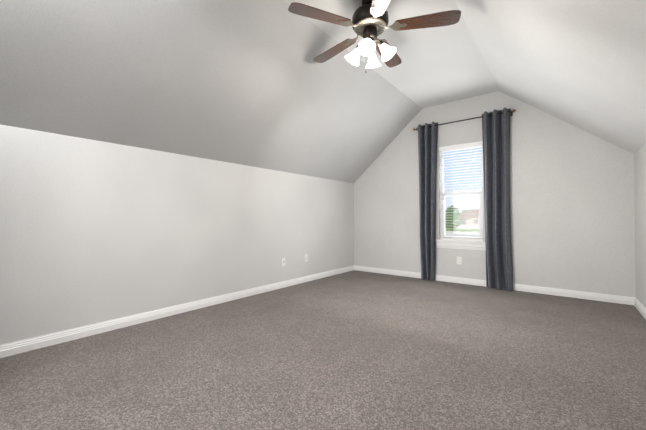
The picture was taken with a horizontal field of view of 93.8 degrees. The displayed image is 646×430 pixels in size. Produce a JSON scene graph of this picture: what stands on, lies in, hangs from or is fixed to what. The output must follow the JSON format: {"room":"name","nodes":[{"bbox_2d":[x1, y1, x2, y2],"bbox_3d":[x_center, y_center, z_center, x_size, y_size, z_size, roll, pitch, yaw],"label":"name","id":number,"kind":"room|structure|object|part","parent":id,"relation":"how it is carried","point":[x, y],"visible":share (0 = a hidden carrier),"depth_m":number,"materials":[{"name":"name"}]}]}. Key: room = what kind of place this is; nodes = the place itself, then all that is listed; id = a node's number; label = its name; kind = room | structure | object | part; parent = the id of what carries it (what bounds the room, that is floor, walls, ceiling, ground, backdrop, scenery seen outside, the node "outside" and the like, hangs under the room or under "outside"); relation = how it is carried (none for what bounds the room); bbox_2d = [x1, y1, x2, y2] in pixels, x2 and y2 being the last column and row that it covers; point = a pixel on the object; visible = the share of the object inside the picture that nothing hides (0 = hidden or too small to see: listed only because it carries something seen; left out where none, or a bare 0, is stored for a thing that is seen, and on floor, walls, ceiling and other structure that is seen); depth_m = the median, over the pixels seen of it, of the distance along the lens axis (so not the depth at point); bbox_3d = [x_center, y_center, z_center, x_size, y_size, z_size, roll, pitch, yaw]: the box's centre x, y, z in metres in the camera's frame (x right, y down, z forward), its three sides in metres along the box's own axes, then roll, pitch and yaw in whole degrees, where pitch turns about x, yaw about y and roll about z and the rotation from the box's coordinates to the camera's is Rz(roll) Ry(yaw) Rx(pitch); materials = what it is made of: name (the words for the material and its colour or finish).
{"room":"empty attic room","nodes":[
{"label":"empty attic room","id":0,"kind":"room"},
{"bbox_2d":[0,124,353,344],"bbox_3d":[-1.177,0.192,3.499,0.140,1.600,5.730,0,-1,38],"label":"wall","id":1,"kind":"structure","parent":0,"point":[93,231],"depth_m":2.75,"materials":[{"name":"paint"}]},
{"bbox_2d":[0,265,355,357],"bbox_3d":[-1.116,0.948,3.443,0.016,0.086,5.450,0,-1,38],"label":"baseboard","id":2,"kind":"structure","parent":1,"relation":"attached to","point":[20,346],"depth_m":2.74,"materials":[{"name":"white wood"}]},
{"bbox_2d":[304,254,307,261],"bbox_3d":[-0.252,0.643,4.542,0.008,0.115,0.070,0,-1,38],"label":"electrical outlet","id":3,"kind":"object","parent":1,"relation":"attached to","point":[305,257],"visible":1,"depth_m":4.53,"materials":[{"name":"white plastic"}]},
{"bbox_2d":[0,270,645,429],"bbox_3d":[-0.127,1.034,1.765,3.930,0.120,7.130,0,-1,38],"label":"floor","id":4,"kind":"structure","parent":0,"point":[356,350],"depth_m":1.95,"materials":[{"name":"carpet"}]},
{"bbox_2d":[0,0,645,182],"bbox_3d":[0.308,-1.211,2.337,3.930,1.419,5.730,0,-1,38],"label":"ceiling","id":5,"kind":"structure","parent":0,"point":[248,83],"depth_m":2.55,"materials":[{"name":"paint"}]},
{"bbox_2d":[288,0,460,72],"bbox_3d":[0.380,-1.441,2.455,1.288,0.557,1.277,0,-1,38],"label":"fan","id":6,"kind":"object","parent":5,"relation":"hanging from","point":[369,22],"visible":1,"depth_m":2.34,"materials":[{"name":"brown wood"}]},
{"bbox_3d":[-0.022,-1.488,2.250,0.477,0.006,0.144,0,7,-23],"label":"blade","id":7,"kind":"part","parent":6,"relation":"part of","materials":[{"name":"brown wood"}]},
{"bbox_3d":[0.093,-1.483,2.746,0.144,0.006,0.477,-10,6,-41],"label":"blade","id":8,"kind":"part","parent":6,"relation":"part of","materials":[{"name":"brown wood"}]},
{"bbox_3d":[0.377,-1.494,2.419,0.256,0.015,0.256,0,-1,38],"label":"plate","id":9,"kind":"part","parent":6,"relation":"part of","materials":[{"name":"silver metal"}]},
{"bbox_3d":[0.377,-1.523,2.419,0.290,0.394,0.290,0,-1,38],"label":"motor","id":10,"kind":"part","parent":6,"relation":"part of","materials":[{"name":"brown metal"}]},
{"bbox_3d":[0.415,-1.491,1.987,0.144,0.006,0.477,8,-1,-5],"label":"blade","id":11,"kind":"part","parent":6,"relation":"part of","materials":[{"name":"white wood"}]},
{"label":"blade","id":12,"kind":"part","parent":6,"relation":"part of","materials":[{"name":"brown wood"}]},
{"label":"blade","id":13,"kind":"part","parent":6,"relation":"part of","materials":[{"name":"brown wood"}]},
{"bbox_2d":[354,91,635,296],"bbox_3d":[2.045,-0.347,4.518,3.650,2.700,0.140,0,-1,38],"label":"wall","id":14,"kind":"structure","parent":0,"point":[572,199],"depth_m":3.90,"materials":[{"name":"paint"}]},
{"bbox_2d":[457,257,461,264],"bbox_3d":[2.003,0.672,4.446,0.070,0.115,0.008,0,-1,38],"label":"outlet","id":15,"kind":"object","parent":14,"relation":"attached to","point":[459,260],"visible":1,"depth_m":4.44,"materials":[{"name":"white plastic"}]},
{"bbox_2d":[436,239,485,250],"bbox_3d":[2.028,0.438,4.456,0.700,0.124,0.115,0,-1,38],"label":"window sill","id":16,"kind":"structure","parent":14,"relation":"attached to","point":[464,244],"depth_m":4.42,"materials":[{"name":"white wood"}]},
{"bbox_2d":[440,147,482,239],"bbox_3d":[2.079,-0.322,4.528,0.610,1.450,0.060,0,-1,38],"label":"window","id":17,"kind":"structure","parent":14,"relation":"in","point":[442,223],"depth_m":4.54,"materials":[{"name":"white plastic"}]},
{"bbox_2d":[439,141,482,240],"bbox_3d":[2.037,-0.337,4.476,0.602,1.418,0.060,0,-1,38],"label":"window blinds","id":18,"kind":"object","parent":17,"relation":"attached to","point":[471,145],"visible":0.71,"depth_m":4.46,"materials":[{"name":"white plastic"}]},
{"bbox_2d":[413,107,515,290],"bbox_3d":[1.985,-0.212,4.376,1.388,2.403,0.154,0,-1,38],"label":"curtains","id":19,"kind":"object","parent":14,"relation":"hanging from","point":[496,166],"visible":1,"depth_m":4.12,"materials":[{"name":"fabric"}]},
{"bbox_3d":[1.997,-1.359,4.404,1.294,0.070,0.115,0,-1,38],"label":"rod","id":20,"kind":"part","parent":19,"relation":"part of","materials":[{"name":"brown metal"}]},
{"bbox_2d":[356,266,631,304],"bbox_3d":[2.000,0.959,4.440,3.600,0.086,0.016,0,-1,38],"label":"baseboard","id":21,"kind":"structure","parent":14,"relation":"attached to","point":[518,287],"depth_m":3.90,"materials":[{"name":"white wood"}]},
{"bbox_2d":[634,144,645,307],"bbox_3d":[1.793,0.137,1.145,0.140,1.660,5.730,0,-1,38],"label":"wall","id":22,"kind":"structure","parent":0,"point":[640,205],"depth_m":3.08,"materials":[{"name":"paint"}]},
{"bbox_2d":[632,297,645,318],"bbox_3d":[1.732,0.925,1.185,0.016,0.086,5.450,0,-1,38],"label":"baseboard","id":23,"kind":"structure","parent":22,"relation":"attached to","point":[635,301],"depth_m":3.10,"materials":[{"name":"white wood"}]},
{"label":"outside","id":24,"kind":"structure","parent":0,"visible":0},
{"bbox_2d":[444,148,480,236],"bbox_3d":[7.731,-2.925,11.433,32.000,16.000,0.001,0,-1,38],"label":"sky","id":25,"kind":"structure","parent":24,"point":[452,216],"depth_m":12.85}
]}

